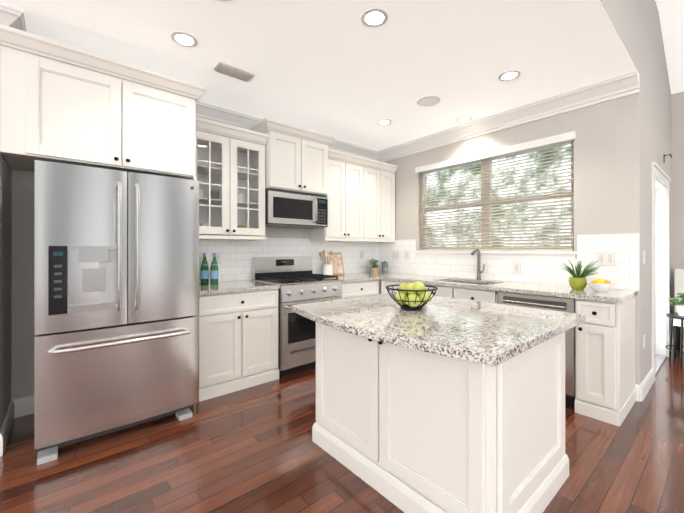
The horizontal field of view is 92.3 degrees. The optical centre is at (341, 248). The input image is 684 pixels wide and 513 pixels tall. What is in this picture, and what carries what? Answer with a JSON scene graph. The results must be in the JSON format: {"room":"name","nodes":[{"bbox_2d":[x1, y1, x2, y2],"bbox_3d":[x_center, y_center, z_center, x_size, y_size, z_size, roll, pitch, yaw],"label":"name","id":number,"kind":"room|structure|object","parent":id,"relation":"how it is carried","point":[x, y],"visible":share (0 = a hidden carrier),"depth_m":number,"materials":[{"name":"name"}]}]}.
{"room":"kitchen","nodes":[
{"label":"kitchen","id":0,"kind":"room"},
{"bbox_2d":[0,152,11,430],"bbox_3d":[-4.447,-0.092,0.484,5.570,2.700,0.730,0,0,-40],"label":"wall","id":1,"kind":"structure","parent":0,"point":[5,271],"depth_m":2.19,"materials":[{"name":"paint"}]},
{"bbox_2d":[0,430,5,455],"bbox_3d":[-4.201,1.190,0.204,5.586,0.135,0.018,0,0,-40],"label":"baseboard","id":2,"kind":"structure","parent":1,"relation":"attached to","point":[2,433],"depth_m":2.01,"materials":[{"name":"white wood"}]},
{"bbox_2d":[1,399,15,443],"bbox_3d":[-2.257,1.192,2.218,0.020,0.135,0.540,0,0,-40],"label":"baseboard","id":3,"kind":"structure","parent":1,"relation":"attached to","point":[11,413],"depth_m":2.27,"materials":[{"name":"white wood"}]},
{"bbox_2d":[0,3,26,31],"bbox_3d":[-4.135,-1.368,0.200,5.680,0.150,0.112,0,0,-40],"label":"crown molding","id":4,"kind":"structure","parent":1,"relation":"attached to","point":[10,16],"depth_m":1.98,"materials":[{"name":"white wood"}]},
{"bbox_2d":[196,101,379,160],"bbox_3d":[-0.917,-1.365,3.668,3.930,0.150,0.112,0,0,-40],"label":"crown molding","id":5,"kind":"structure","parent":1,"relation":"attached to","point":[204,110],"depth_m":3.53,"materials":[{"name":"white wood"}]},
{"bbox_2d":[11,170,351,399],"bbox_3d":[-0.944,-0.090,3.815,4.080,2.700,0.150,0,0,-40],"label":"wall","id":6,"kind":"structure","parent":0,"point":[23,287],"depth_m":2.49,"materials":[{"name":"paint"}]},
{"bbox_2d":[16,395,33,417],"bbox_3d":[-1.980,1.192,2.832,1.230,0.135,0.018,0,0,-40],"label":"baseboard","id":7,"kind":"structure","parent":6,"relation":"attached to","point":[23,406],"depth_m":2.48,"materials":[{"name":"white wood"}]},
{"bbox_2d":[0,24,206,179],"bbox_3d":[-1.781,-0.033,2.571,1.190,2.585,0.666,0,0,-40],"label":"upper cabinet","id":8,"kind":"object","parent":6,"relation":"attached to","point":[60,102],"visible":0.94,"depth_m":2.26,"materials":[{"name":"paint"}]},
{"bbox_2d":[196,117,267,240],"bbox_3d":[-1.169,-0.628,3.264,0.755,1.075,0.396,0,0,-40],"label":"upper cabinet","id":9,"kind":"object","parent":6,"relation":"attached to","point":[230,168],"visible":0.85,"depth_m":3.25,"materials":[{"name":"paint"}]},
{"bbox_2d":[199,238,378,282],"bbox_3d":[-0.522,0.112,4.067,2.790,0.473,0.010,0,0,-40],"label":"backsplash","id":10,"kind":"structure","parent":6,"relation":"attached to","point":[236,255],"depth_m":3.84,"materials":[{"name":"white tile"}]},
{"bbox_2d":[216,253,220,263],"bbox_3d":[-1.293,0.101,3.406,0.079,0.119,0.007,0,0,-40],"label":"electrical outlet plate","id":11,"kind":"object","parent":10,"relation":"attached to","point":[218,255],"depth_m":3.41,"materials":[{"name":"grey plastic"}]},
{"bbox_2d":[360,251,363,258],"bbox_3d":[0.290,0.091,4.740,0.079,0.119,0.007,0,0,-40],"label":"electrical outlet plate","id":12,"kind":"object","parent":10,"relation":"attached to","point":[361,252],"depth_m":4.73,"materials":[{"name":"grey plastic"}]},
{"bbox_2d":[251,117,335,194],"bbox_3d":[-0.564,-0.965,3.729,0.894,0.679,0.466,0,0,-40],"label":"upper cabinet","id":13,"kind":"object","parent":6,"relation":"attached to","point":[296,158],"visible":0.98,"depth_m":3.54,"materials":[{"name":"paint"}]},
{"bbox_2d":[265,188,327,228],"bbox_3d":[-0.562,-0.437,3.727,0.758,0.370,0.454,0,0,-40],"label":"microwave","id":14,"kind":"object","parent":13,"relation":"attached to","point":[289,209],"visible":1,"depth_m":3.57,"materials":[{"name":"metal"}]},
{"bbox_2d":[309,153,368,240],"bbox_3d":[-0.039,-0.619,4.243,0.695,0.980,0.339,0,0,-40],"label":"upper cabinet","id":15,"kind":"object","parent":6,"relation":"attached to","point":[361,199],"depth_m":4.10,"materials":[{"name":"paint"}]},
{"bbox_2d":[369,165,396,240],"bbox_3d":[0.391,-0.619,4.606,0.695,0.980,0.339,0,0,-40],"label":"upper cabinet","id":16,"kind":"object","parent":6,"relation":"attached to","point":[381,180],"depth_m":4.51,"materials":[{"name":"paint"}]},
{"bbox_2d":[0,0,636,150],"bbox_3d":[-2.121,-1.502,0.891,9.650,0.120,3.108,0,0,-40],"label":"ceiling","id":17,"kind":"structure","parent":0,"point":[339,69],"depth_m":2.40,"materials":[{"name":"paint"}]},
{"bbox_2d":[171,31,197,47],"bbox_3d":[-1.081,-1.438,2.259,0.166,0.006,0.174,0,0,-40],"label":"recessed light","id":18,"kind":"object","parent":17,"relation":"in","point":[184,39],"depth_m":2.26,"materials":[{"name":"white plastic"}]},
{"bbox_2d":[212,61,255,82],"bbox_3d":[-0.878,-1.434,2.682,0.300,0.012,0.160,0,0,-40],"label":"ceiling vent","id":19,"kind":"object","parent":17,"relation":"in","point":[232,71],"visible":1,"depth_m":2.67,"materials":[{"name":"grey plastic"}]},
{"bbox_2d":[361,8,387,27],"bbox_3d":[0.203,-1.438,2.047,0.170,0.006,0.169,0,0,-40],"label":"recessed light","id":20,"kind":"object","parent":17,"relation":"in","point":[375,17],"depth_m":2.05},
{"bbox_2d":[377,119,391,124],"bbox_3d":[0.484,-1.437,3.731,0.166,0.006,0.166,0,0,-40],"label":"recessed light","id":21,"kind":"object","parent":17,"relation":"in","point":[384,121],"depth_m":3.74,"materials":[{"name":"white plastic"}]},
{"bbox_2d":[417,96,439,106],"bbox_3d":[0.847,-1.436,3.212,0.219,0.008,0.219,0,0,44],"label":"ceiling speaker","id":22,"kind":"object","parent":17,"relation":"in","point":[429,101],"depth_m":3.20},
{"bbox_2d":[456,116,471,122],"bbox_3d":[1.358,-1.437,3.655,0.173,0.006,0.168,0,0,-40],"label":"recessed light","id":23,"kind":"object","parent":17,"relation":"in","point":[462,119],"depth_m":3.66,"materials":[{"name":"white plastic"}]},
{"bbox_2d":[498,70,520,80],"bbox_3d":[1.389,-1.438,2.728,0.170,0.006,0.164,0,0,-40],"label":"recessed light","id":24,"kind":"object","parent":17,"relation":"in","point":[512,74],"depth_m":2.73,"materials":[{"name":"white plastic"}]},
{"bbox_2d":[0,351,683,512],"bbox_3d":[0.642,1.307,-0.178,12.500,0.100,11.000,0,0,-40],"label":"floor","id":25,"kind":"structure","parent":0,"point":[255,449],"depth_m":1.91,"materials":[{"name":"brown wood"}]},
{"bbox_2d":[34,160,198,464],"bbox_3d":[-1.657,0.368,2.459,0.903,1.782,0.925,0,0,-40],"label":"fridge","id":26,"kind":"object","parent":25,"relation":"on","point":[116,300],"visible":1,"depth_m":2.10,"materials":[{"name":"metal"}]},
{"bbox_2d":[197,289,278,401],"bbox_3d":[-1.095,0.823,3.174,0.755,0.872,0.627,0,0,-40],"label":"base cabinet","id":27,"kind":"object","parent":25,"relation":"on","point":[238,341],"depth_m":2.91,"materials":[{"name":"paint"}]},
{"bbox_2d":[199,280,279,295],"bbox_3d":[-1.087,0.366,3.165,0.756,0.036,0.636,0,0,-40],"label":"countertop","id":28,"kind":"structure","parent":27,"relation":"on","point":[246,285],"depth_m":3.02,"materials":[{"name":"stone"}]},
{"bbox_2d":[201,253,208,284],"bbox_3d":[-1.337,0.195,3.203,0.074,0.303,0.076,0,0,-40],"label":"bottle","id":29,"kind":"object","parent":28,"relation":"on","point":[204,273],"visible":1,"depth_m":3.18,"materials":[{"name":"green glass"}]},
{"bbox_2d":[210,253,217,284],"bbox_3d":[-1.236,0.195,3.183,0.074,0.303,0.076,0,0,-40],"label":"bottle","id":30,"kind":"object","parent":28,"relation":"on","point":[214,273],"visible":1,"depth_m":3.16,"materials":[{"name":"green glass"}]},
{"bbox_2d":[252,256,341,375],"bbox_3d":[-0.479,0.678,3.628,0.758,1.165,0.711,0,0,-40],"label":"range","id":31,"kind":"object","parent":25,"relation":"on","point":[296,279],"visible":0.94,"depth_m":3.37,"materials":[{"name":"metal"}]},
{"bbox_2d":[341,280,380,298],"bbox_3d":[0.023,0.824,4.117,0.631,0.872,0.627,0,0,-40],"label":"base cabinet","id":32,"kind":"object","parent":25,"relation":"on","point":[373,287],"depth_m":3.88,"materials":[{"name":"paint"}]},
{"bbox_2d":[333,274,378,282],"bbox_3d":[0.022,0.367,4.099,0.604,0.036,0.638,0,0,-40],"label":"countertop","id":33,"kind":"structure","parent":32,"relation":"on","point":[345,278],"depth_m":3.97,"materials":[{"name":"stone"}]},
{"bbox_2d":[319,250,332,274],"bbox_3d":[-0.194,0.181,4.127,0.192,0.333,0.130,0,0,-40],"label":"utensil crock","id":34,"kind":"object","parent":33,"relation":"on","point":[327,269],"visible":0.85,"depth_m":4.10,"materials":[{"name":"white ceramic"}]},
{"bbox_2d":[327,253,344,274],"bbox_3d":[-0.092,0.201,4.339,0.260,0.295,0.088,0,0,-40],"label":"wooden cutting board","id":35,"kind":"object","parent":33,"relation":"on","point":[336,261],"visible":0.71,"depth_m":4.34,"materials":[{"name":"brown wood"}]},
{"bbox_2d":[352,272,637,302],"bbox_3d":[1.244,0.474,3.625,0.655,0.252,2.939,0,0,-40],"label":"countertop","id":36,"kind":"structure","parent":32,"relation":"on","point":[609,295],"depth_m":3.02,"materials":[{"name":"stone"}]},
{"bbox_2d":[369,258,375,272],"bbox_3d":[0.442,0.243,4.715,0.102,0.210,0.104,0,0,-40],"label":"canister","id":37,"kind":"object","parent":36,"relation":"on","point":[372,259],"visible":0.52,"depth_m":4.70,"materials":[{"name":"clear glass"}]},
{"bbox_2d":[371,260,378,273],"bbox_3d":[0.435,0.250,4.457,0.119,0.195,0.119,0,0,-40],"label":"herb plant","id":38,"kind":"object","parent":36,"relation":"on","point":[374,270],"visible":1,"depth_m":4.42,"materials":[{"name":"green plant"}]},
{"bbox_2d":[381,260,387,272],"bbox_3d":[0.611,0.258,4.701,0.093,0.180,0.094,0,0,-40],"label":"canister","id":39,"kind":"object","parent":36,"relation":"on","point":[384,269],"visible":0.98,"depth_m":4.67,"materials":[{"name":"clear glass"}]},
{"bbox_2d":[471,249,484,279],"bbox_3d":[1.501,0.176,3.634,0.183,0.342,0.098,0,0,-40],"label":"faucet","id":40,"kind":"object","parent":36,"relation":"on","point":[479,271],"visible":1,"depth_m":3.67,"materials":[{"name":"silver metal"}]},
{"bbox_2d":[561,260,601,289],"bbox_3d":[2.037,0.217,2.800,0.354,0.257,0.305,0,0,-40],"label":"spiky plant","id":41,"kind":"object","parent":36,"relation":"on","point":[578,280],"visible":1,"depth_m":2.77,"materials":[{"name":"green plant"}]},
{"bbox_2d":[586,278,614,291],"bbox_3d":[2.098,0.292,2.672,0.190,0.107,0.190,0,0,-40],"label":"bowl","id":42,"kind":"object","parent":36,"relation":"on","point":[599,285],"visible":1,"depth_m":2.63,"materials":[{"name":"white ceramic"}]},
{"bbox_2d":[312,324,568,512],"bbox_3d":[0.519,0.828,1.974,0.935,0.862,1.192,0,0,-40],"label":"kitchen island","id":43,"kind":"object","parent":25,"relation":"on","point":[437,404],"depth_m":1.54,"materials":[{"name":"paint"}]},
{"bbox_2d":[292,292,585,375],"bbox_3d":[0.470,0.377,1.904,1.150,0.036,1.285,0,0,-40],"label":"island countertop","id":44,"kind":"structure","parent":43,"relation":"on","point":[477,336],"depth_m":1.55,"materials":[{"name":"grey stone"}]},
{"bbox_2d":[386,279,437,310],"bbox_3d":[0.412,0.271,1.957,0.305,0.176,0.305,0,0,-40],"label":"fruit bowl","id":45,"kind":"object","parent":44,"relation":"on","point":[414,295],"visible":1,"depth_m":1.90,"materials":[{"name":"metal"}]},
{"bbox_2d":[381,280,635,426],"bbox_3d":[1.447,0.824,3.391,0.660,0.873,2.300,0,0,-40],"label":"base cabinet","id":46,"kind":"object","parent":25,"relation":"on","point":[605,360],"visible":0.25,"depth_m":2.45,"materials":[{"name":"paint"}]},
{"bbox_2d":[498,291,574,408],"bbox_3d":[1.812,0.826,2.940,0.631,0.868,0.590,0,0,-40],"label":"dishwasher","id":47,"kind":"object","parent":25,"relation":"on","point":[560,304],"visible":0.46,"depth_m":2.60,"materials":[{"name":"grey metal"}]},
{"bbox_2d":[665,313,683,369],"bbox_3d":[3.663,0.990,3.506,0.321,0.540,0.311,0,0,-40],"label":"side table","id":48,"kind":"object","parent":25,"relation":"on","point":[674,315],"visible":1,"depth_m":3.49,"materials":[{"name":"black metal"}]},
{"bbox_2d":[668,292,683,315],"bbox_3d":[3.649,0.586,3.503,0.227,0.265,0.260,0,0,-40],"label":"potted plant","id":49,"kind":"object","parent":48,"relation":"on","point":[679,308],"visible":1,"depth_m":3.52,"materials":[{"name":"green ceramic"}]},
{"bbox_2d":[673,268,683,358],"bbox_3d":[4.104,0.750,3.721,0.480,1.020,0.500,0,0,-40],"label":"chair","id":50,"kind":"object","parent":25,"relation":"on","point":[678,280],"visible":0.71,"depth_m":3.94,"materials":[{"name":"fabric"}]},
{"bbox_2d":[384,99,615,284],"bbox_3d":[1.512,-0.089,3.950,0.150,2.700,2.810,0,0,-40],"label":"wall","id":51,"kind":"structure","parent":0,"point":[593,127],"depth_m":3.05,"materials":[{"name":"paint"}]},
{"bbox_2d":[392,251,398,258],"bbox_3d":[0.764,0.091,4.700,0.007,0.119,0.124,0,0,-40],"label":"electrical outlet plate","id":52,"kind":"object","parent":51,"relation":"attached to","point":[395,254],"depth_m":4.70,"materials":[{"name":"grey plastic"}]},
{"bbox_2d":[404,251,408,259],"bbox_3d":[0.893,0.090,4.547,0.007,0.119,0.079,0,0,-40],"label":"electrical outlet plate","id":53,"kind":"object","parent":51,"relation":"attached to","point":[406,253],"depth_m":4.54,"materials":[{"name":"grey plastic"}]},
{"bbox_2d":[415,142,576,258],"bbox_3d":[1.633,-0.487,3.777,0.168,1.175,1.830,0,0,-40],"label":"window","id":54,"kind":"structure","parent":51,"relation":"in","point":[521,254],"depth_m":3.71,"materials":[{"name":"white glass"}]},
{"bbox_2d":[415,131,575,250],"bbox_3d":[1.603,-0.532,3.753,0.095,1.109,1.810,0,0,-40],"label":"window blinds","id":55,"kind":"object","parent":54,"relation":"attached to","point":[549,142],"visible":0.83,"depth_m":3.57,"materials":[{"name":"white plastic"}]},
{"bbox_2d":[379,233,639,290],"bbox_3d":[1.499,0.112,3.841,0.010,0.473,2.960,0,0,-40],"label":"backsplash","id":56,"kind":"structure","parent":51,"relation":"attached to","point":[623,273],"depth_m":3.28,"materials":[{"name":"white tile"}]},
{"bbox_2d":[597,252,614,265],"bbox_3d":[2.305,0.089,2.872,0.007,0.119,0.124,0,0,-40],"label":"electrical outlet plate","id":57,"kind":"object","parent":56,"relation":"attached to","point":[606,258],"depth_m":2.87,"materials":[{"name":"grey plastic"}]},
{"bbox_2d":[380,70,639,161],"bbox_3d":[1.499,-1.365,3.763,0.112,0.150,2.840,0,0,-40],"label":"crown molding","id":58,"kind":"structure","parent":51,"relation":"attached to","point":[621,85],"depth_m":3.31,"materials":[{"name":"white wood"}]},
{"bbox_2d":[513,262,520,273],"bbox_3d":[1.828,0.200,3.438,0.007,0.119,0.079,0,0,-40],"label":"electrical outlet plate","id":59,"kind":"object","parent":51,"relation":"attached to","point":[516,265],"depth_m":3.43,"materials":[{"name":"grey plastic"}]},
{"bbox_2d":[600,0,670,384],"bbox_3d":[-0.383,-1.343,0.419,11.700,5.200,0.150,0,0,-40],"label":"wall","id":60,"kind":"structure","parent":0,"point":[643,128],"depth_m":2.82,"materials":[{"name":"paint"}]},
{"bbox_2d":[635,368,653,401],"bbox_3d":[2.685,1.192,2.906,0.631,0.135,0.036,0,0,-40],"label":"baseboard","id":61,"kind":"structure","parent":60,"relation":"attached to","point":[642,389],"depth_m":2.80,"materials":[{"name":"white wood"}]},
{"bbox_2d":[651,162,670,381],"bbox_3d":[3.343,0.223,3.538,1.210,2.075,0.180,0,0,-40],"label":"door frame","id":62,"kind":"structure","parent":60,"relation":"attached to","point":[660,240],"depth_m":3.83,"materials":[{"name":"white wood"}]},
{"bbox_2d":[655,354,665,374],"bbox_3d":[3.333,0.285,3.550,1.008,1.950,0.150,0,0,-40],"label":"baseboard","id":63,"kind":"structure","parent":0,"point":[659,359],"depth_m":3.65,"materials":[{"name":"white wood"}]},
{"bbox_2d":[655,0,683,93],"bbox_3d":[1.798,-2.850,-2.051,11.850,1.950,6.640,0,0,-40],"label":"ceiling","id":64,"kind":"structure","parent":0,"point":[671,14],"depth_m":3.59,"materials":[{"name":"paint"}]},
{"bbox_2d":[671,91,683,339],"bbox_3d":[6.255,-0.556,1.736,0.150,3.630,6.690,0,0,-40],"label":"wall","id":65,"kind":"structure","parent":0,"point":[677,180],"depth_m":4.09,"materials":[{"name":"paint"}]},
{"label":"outside","id":66,"kind":"structure","parent":0,"visible":0},
{"bbox_2d":[427,144,570,246],"bbox_3d":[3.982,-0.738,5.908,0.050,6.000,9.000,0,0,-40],"label":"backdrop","id":67,"kind":"structure","parent":66,"point":[550,149],"depth_m":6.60,"materials":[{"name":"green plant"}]}
]}

